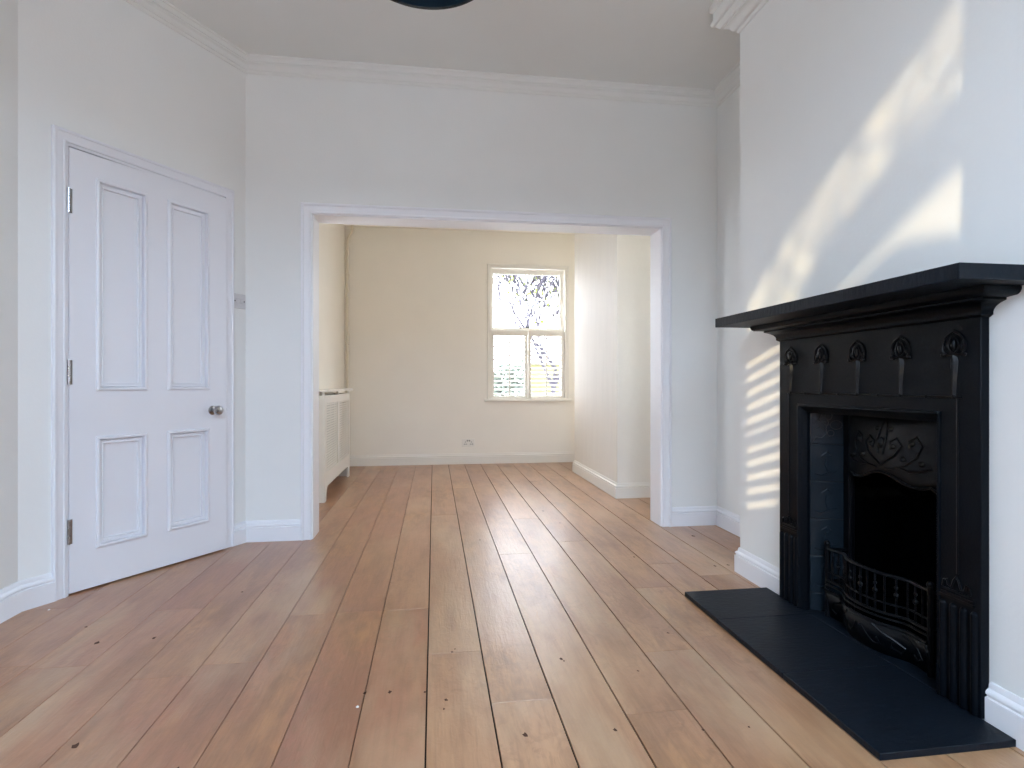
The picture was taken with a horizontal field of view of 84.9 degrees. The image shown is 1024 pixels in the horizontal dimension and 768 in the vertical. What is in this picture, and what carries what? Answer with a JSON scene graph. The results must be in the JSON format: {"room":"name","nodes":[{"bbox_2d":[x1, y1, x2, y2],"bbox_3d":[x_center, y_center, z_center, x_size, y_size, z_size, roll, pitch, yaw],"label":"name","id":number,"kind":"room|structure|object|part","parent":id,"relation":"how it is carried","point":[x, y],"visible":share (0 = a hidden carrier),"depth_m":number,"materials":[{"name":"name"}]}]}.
{"room":"living room","nodes":[
{"label":"living room","id":0,"kind":"room"},
{"bbox_2d":[0,0,17,589],"bbox_3d":[-1.925,-0.505,0.793,0.150,2.910,3.102,0,0,-8],"label":"wall","id":1,"kind":"structure","parent":0,"point":[8,8],"depth_m":2.29,"materials":[{"name":"white paint"}]},
{"bbox_2d":[0,573,54,623],"bbox_3d":[-1.817,0.887,0.861,0.082,0.125,3.207,0,0,-8],"label":"baseboard","id":2,"kind":"structure","parent":1,"relation":"attached to","point":[18,597],"depth_m":2.35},
{"bbox_2d":[18,0,245,580],"bbox_3d":[-1.899,-0.505,2.875,0.130,2.910,1.353,0,0,24],"label":"wall","id":3,"kind":"structure","parent":0,"point":[109,72],"depth_m":2.58,"materials":[{"name":"white paint"}]},
{"bbox_2d":[51,124,233,600],"bbox_3d":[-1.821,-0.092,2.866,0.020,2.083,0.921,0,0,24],"label":"trim","id":4,"kind":"structure","parent":3,"relation":"attached to","point":[60,136],"depth_m":2.48,"materials":[{"name":"white wood"}]},
{"bbox_2d":[67,147,226,593],"bbox_3d":[-1.799,-0.060,2.856,0.107,2.005,0.804,0,0,26],"label":"door","id":5,"kind":"structure","parent":3,"relation":"in","point":[147,360],"depth_m":2.80,"materials":[{"name":"white wood"}]},
{"bbox_3d":[-1.908,-0.463,2.722,0.012,0.984,0.227,0,0,26],"label":"panel","id":6,"kind":"part","parent":5,"relation":"part of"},
{"bbox_3d":[-1.908,0.504,2.722,0.012,0.515,0.227,0,0,26],"label":"panel","id":7,"kind":"part","parent":5,"relation":"part of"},
{"bbox_3d":[-1.891,-0.463,2.714,0.031,0.990,0.233,0,0,26],"label":"panel moulding","id":8,"kind":"part","parent":5,"relation":"part of","materials":[{"name":"white wood"}]},
{"bbox_3d":[-1.891,0.504,2.714,0.031,0.521,0.233,0,0,26],"label":"panel moulding","id":9,"kind":"part","parent":5,"relation":"part of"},
{"bbox_3d":[-1.758,-0.463,3.023,0.012,0.984,0.228,0,0,26],"label":"panel","id":10,"kind":"part","parent":5,"relation":"part of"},
{"bbox_3d":[-1.758,0.504,3.023,0.012,0.515,0.228,0,0,26],"label":"panel","id":11,"kind":"part","parent":5,"relation":"part of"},
{"bbox_3d":[-1.741,-0.463,3.014,0.031,0.990,0.234,0,0,26],"label":"panel moulding","id":12,"kind":"part","parent":5,"relation":"part of","materials":[{"name":"white wood"}]},
{"bbox_3d":[-1.741,0.504,3.014,0.031,0.521,0.234,0,0,26],"label":"panel moulding","id":13,"kind":"part","parent":5,"relation":"part of","materials":[{"name":"white wood"}]},
{"bbox_3d":[-1.646,0.147,3.120,0.067,0.054,0.054,0,0,26],"label":"knob","id":14,"kind":"part","parent":5,"relation":"part of","materials":[{"name":"silver metal"}]},
{"bbox_2d":[234,293,245,308],"bbox_3d":[-1.621,-0.492,3.329,0.011,0.086,0.086,0,0,24],"label":"light switch","id":15,"kind":"object","parent":3,"relation":"attached to","point":[239,299],"visible":1,"depth_m":3.33,"materials":[{"name":"white plastic"}]},
{"bbox_2d":[319,223,344,395],"bbox_3d":[-1.852,-0.438,5.000,0.250,2.775,2.925,0,0,-8],"label":"wall","id":16,"kind":"structure","parent":0,"point":[331,236],"depth_m":5.63,"materials":[{"name":"beige paint"}]},
{"bbox_2d":[166,0,739,88],"bbox_3d":[-0.125,-2.035,1.545,3.922,0.150,4.395,0,0,-8],"label":"ceiling","id":17,"kind":"structure","parent":0,"point":[651,42],"depth_m":3.16,"materials":[{"name":"paint"}]},
{"bbox_2d":[391,0,472,9],"bbox_3d":[-0.240,-1.554,1.521,0.403,0.811,0.403,0,0,-8],"label":"pendant lamp","id":18,"kind":"object","parent":17,"relation":"hanging from","point":[419,4],"visible":1,"depth_m":1.71,"materials":[{"name":"black metal"}]},
{"bbox_3d":[-0.240,-1.234,1.521,0.394,0.163,0.394,0,0,-8],"label":"lamp shade","id":19,"kind":"part","parent":18,"relation":"part of","materials":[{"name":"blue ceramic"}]},
{"bbox_2d":[344,224,574,234],"bbox_3d":[-0.641,-1.968,5.244,3.922,0.285,3.075,0,0,-8],"label":"ceiling","id":20,"kind":"structure","parent":0,"point":[344,224],"depth_m":6.62,"materials":[{"name":"beige paint"}]},
{"bbox_2d":[345,226,574,454],"bbox_3d":[-0.502,-0.438,6.791,3.220,2.775,0.250,0,0,-8],"label":"wall","id":21,"kind":"structure","parent":0,"point":[418,297],"depth_m":6.61,"materials":[{"name":"beige paint"}]},
{"bbox_2d":[346,225,353,392],"bbox_3d":[-1.868,-0.448,6.450,0.086,2.755,0.048,0,0,-8],"label":"pipe","id":22,"kind":"object","parent":21,"relation":"attached to","point":[352,226],"visible":0.86,"depth_m":6.43,"materials":[{"name":"beige metal"}]},
{"bbox_2d":[462,439,474,446],"bbox_3d":[-0.518,0.698,6.656,0.152,0.090,0.012,0,0,-8],"label":"wall socket","id":23,"kind":"object","parent":21,"relation":"attached to","point":[465,442],"visible":1,"depth_m":6.65,"materials":[{"name":"white plastic"}]},
{"bbox_2d":[484,263,571,401],"bbox_3d":[0.187,-0.615,6.839,1.067,1.650,0.245,0,0,-8],"label":"window","id":24,"kind":"structure","parent":21,"relation":"in","point":[562,272],"depth_m":6.82,"materials":[{"name":"white wood"}]},
{"bbox_2d":[491,330,527,397],"bbox_3d":[-0.031,-0.243,6.769,0.448,0.819,0.058,0,0,-8],"label":"window shutter","id":25,"kind":"object","parent":24,"relation":"attached to","point":[493,332],"visible":1,"depth_m":6.76,"materials":[{"name":"white wood"}]},
{"bbox_3d":[-0.028,-0.217,6.745,0.016,0.707,0.008,0,0,-8],"label":"tilt rod","id":26,"kind":"part","parent":25,"relation":"part of","materials":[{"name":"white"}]},
{"bbox_3d":[0.180,-1.018,6.893,0.907,0.747,0.035,0,0,-8],"label":"sash","id":27,"kind":"part","parent":24,"relation":"part of","materials":[{"name":"white"}]},
{"bbox_3d":[0.185,-0.259,6.856,0.907,0.853,0.035,0,0,-8],"label":"sash","id":28,"kind":"part","parent":24,"relation":"part of","materials":[{"name":"white wood"}]},
{"bbox_3d":[0.190,0.195,6.819,1.067,0.030,0.205,0,0,-8],"label":"sill","id":29,"kind":"part","parent":24,"relation":"part of","materials":[{"name":"white wood"}]},
{"bbox_2d":[528,330,563,397],"bbox_3d":[0.416,-0.243,6.832,0.448,0.819,0.058,0,0,-8],"label":"window shutter","id":30,"kind":"object","parent":24,"relation":"attached to","point":[549,333],"visible":1,"depth_m":6.82,"materials":[{"name":"white wood"}]},
{"bbox_3d":[0.420,-0.217,6.807,0.016,0.707,0.008,0,0,-8],"label":"tilt rod","id":31,"kind":"part","parent":30,"relation":"part of","materials":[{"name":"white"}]},
{"bbox_2d":[246,74,716,520],"bbox_3d":[-0.416,-0.505,3.632,3.922,2.910,0.180,0,0,-8],"label":"wall","id":32,"kind":"structure","parent":0,"point":[309,140],"depth_m":3.55,"materials":[{"name":"white paint"}]},
{"bbox_2d":[234,519,300,545],"bbox_3d":[-1.464,0.887,3.349,0.376,0.125,0.093,0,0,-8],"label":"baseboard","id":33,"kind":"structure","parent":32,"relation":"attached to","point":[290,529],"depth_m":3.38,"materials":[{"name":"white wood"}]},
{"bbox_2d":[301,202,671,540],"bbox_3d":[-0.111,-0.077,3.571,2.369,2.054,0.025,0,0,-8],"label":"trim","id":34,"kind":"structure","parent":32,"relation":"attached to","point":[307,209],"depth_m":3.52,"materials":[{"name":"white wood"}]},
{"bbox_2d":[0,462,1023,767],"bbox_3d":[-0.354,1.010,3.066,3.966,0.120,7.470,0,0,-8],"label":"floor","id":35,"kind":"structure","parent":0,"point":[501,615],"depth_m":1.99,"materials":[{"name":"brown wood"}]},
{"bbox_2d":[319,388,352,502],"bbox_3d":[-1.651,0.497,5.131,0.186,0.905,1.380,0,0,-8],"label":"radiator cover","id":36,"kind":"object","parent":35,"relation":"on","point":[334,410],"visible":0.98,"depth_m":4.92,"materials":[{"name":"white wood"}]},
{"bbox_3d":[-1.585,0.522,4.474,0.134,0.855,0.020,0,0,-8],"label":"panel","id":37,"kind":"part","parent":36,"relation":"part of","materials":[{"name":"white wood"}]},
{"bbox_3d":[-1.558,0.438,4.824,0.012,0.555,0.573,0,0,-8],"label":"slatted panel","id":38,"kind":"part","parent":36,"relation":"part of","materials":[{"name":"white wood"}]},
{"bbox_2d":[319,388,352,391],"bbox_3d":[-1.651,0.055,5.131,0.186,0.020,1.380,0,0,-8],"label":"shelf","id":39,"kind":"object","parent":36,"relation":"attached to","point":[332,389],"depth_m":4.95,"materials":[{"name":"white wood"}]},
{"bbox_3d":[-1.768,0.522,5.781,0.134,0.855,0.020,0,0,-8],"label":"panel","id":40,"kind":"part","parent":36,"relation":"part of","materials":[{"name":"white wood"}]},
{"bbox_3d":[-1.646,0.438,5.453,0.012,0.555,0.573,0,0,-8],"label":"slatted panel","id":41,"kind":"part","parent":36,"relation":"part of","materials":[{"name":"white wood"}]},
{"bbox_2d":[685,587,1015,760],"bbox_3d":[1.151,0.940,2.001,0.608,0.020,1.110,0,0,-8],"label":"slate hearth","id":42,"kind":"object","parent":35,"relation":"on","point":[890,706],"visible":0.85,"depth_m":1.76,"materials":[{"name":"black stone"}]},
{"bbox_2d":[715,262,1023,718],"bbox_3d":[1.313,0.315,2.013,0.603,1.228,1.206,0,0,-8],"label":"fireplace","id":43,"kind":"object","parent":42,"relation":"on","point":[884,384],"visible":1,"depth_m":1.93,"materials":[{"name":"black metal"}]},
{"bbox_3d":[1.386,0.492,2.024,0.012,0.874,0.524,0,0,-8],"label":"insert plate","id":44,"kind":"part","parent":43,"relation":"part of","materials":[{"name":"metal"}]},
{"bbox_3d":[1.247,0.506,2.005,0.036,0.848,0.666,0,0,-8],"label":"opening moulding","id":45,"kind":"part","parent":43,"relation":"part of","materials":[{"name":"black metal"}]},
{"bbox_2d":[715,262,1023,327],"bbox_3d":[1.139,-0.279,1.989,0.252,0.040,1.206,0,0,-8],"label":"mantel shelf","id":46,"kind":"object","parent":43,"relation":"attached to","point":[959,278],"depth_m":1.64,"materials":[{"name":"black metal"}]},
{"bbox_2d":[824,540,936,677],"bbox_3d":[1.310,0.778,2.013,0.142,0.302,0.491,0,0,-8],"label":"basket","id":47,"kind":"object","parent":43,"relation":"on","point":[885,628],"depth_m":1.96,"materials":[{"name":"metal"}]},
{"bbox_3d":[1.207,-0.222,1.999,0.114,0.074,1.085,0,0,-8],"label":"bed moulding","id":48,"kind":"part","parent":43,"relation":"part of","materials":[{"name":"black metal"}]},
{"bbox_2d":[848,415,936,493],"bbox_3d":[1.347,0.218,2.019,0.058,0.286,0.414,0,0,-8],"label":"hood","id":49,"kind":"object","parent":43,"relation":"attached to","point":[905,451],"depth_m":1.96,"materials":[{"name":"metal"}]},
{"bbox_2d":[575,233,649,482],"bbox_3d":[0.970,-0.438,5.401,0.388,2.775,1.430,0,0,-8],"label":"wall","id":50,"kind":"structure","parent":0,"point":[612,272],"depth_m":4.82,"materials":[{"name":"cream paint"}]},
{"bbox_2d":[350,452,649,498],"bbox_3d":[-0.283,0.887,5.218,2.920,0.125,2.925,0,0,-8],"label":"baseboard","id":51,"kind":"structure","parent":50,"relation":"attached to","point":[640,489],"depth_m":6.55,"materials":[{"name":"white wood"}]},
{"bbox_2d":[717,86,739,514],"bbox_3d":[1.745,-0.505,1.790,0.150,2.910,4.065,0,0,-8],"label":"wall","id":52,"kind":"structure","parent":0,"point":[728,112],"depth_m":3.63,"materials":[{"name":"white paint"}]},
{"bbox_2d":[740,0,1023,720],"bbox_3d":[1.448,-0.505,2.034,0.370,2.910,1.650,0,0,-8],"label":"wall","id":53,"kind":"structure","parent":0,"point":[880,140],"depth_m":1.92,"materials":[{"name":"white paint"}]},
{"bbox_2d":[124,0,739,107],"bbox_3d":[-0.123,-1.915,1.530,3.622,0.090,4.065,0,0,-8],"label":"trim","id":54,"kind":"structure","parent":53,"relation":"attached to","point":[163,11],"depth_m":3.49,"materials":[{"name":"paint"}]},
{"bbox_2d":[672,506,779,594],"bbox_3d":[1.286,0.887,3.126,0.390,0.125,1.294,0,0,-8],"label":"baseboard","id":55,"kind":"structure","parent":53,"relation":"attached to","point":[753,568],"depth_m":3.51,"materials":[{"name":"white wood"}]},
{"bbox_2d":[709,0,768,33],"bbox_3d":[1.394,-1.865,2.027,0.480,0.190,1.870,0,0,-8],"label":"trim","id":56,"kind":"structure","parent":53,"relation":"attached to","point":[733,15],"depth_m":2.77,"materials":[{"name":"paint"}]},
{"bbox_2d":[985,682,1023,750],"bbox_3d":[0.029,0.887,0.436,3.622,0.125,1.855,0,0,-8],"label":"baseboard","id":57,"kind":"structure","parent":53,"relation":"attached to","point":[1004,710],"depth_m":1.50,"materials":[{"name":"white wood"}]},
{"label":"outside","id":58,"kind":"structure","parent":0,"visible":0},
{"bbox_3d":[-3.581,1.250,25.712,60.000,0.100,38.080,0,0,-8],"label":"ground","id":59,"kind":"structure","parent":58,"visible":0},
{"bbox_2d":[494,354,524,395],"bbox_3d":[-0.277,0.214,13.037,1.373,1.998,0.823,0,0,-8],"label":"fence","id":60,"kind":"object","parent":59,"relation":"on","point":[523,357],"visible":0.25,"depth_m":12.88,"materials":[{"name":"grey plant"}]},
{"bbox_2d":[493,274,559,395],"bbox_3d":[0.339,-0.824,10.331,2.995,4.078,2.684,0,0,-8],"label":"tree","id":61,"kind":"object","parent":59,"relation":"on","point":[506,278],"visible":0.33,"depth_m":10.30,"materials":[{"name":"grey plant"}]},
{"bbox_2d":[531,365,559,395],"bbox_3d":[2.162,0.325,14.739,3.710,1.750,0.280,0,0,-8],"label":"wall","id":62,"kind":"structure","parent":59,"relation":"on","point":[532,366],"depth_m":14.44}
]}

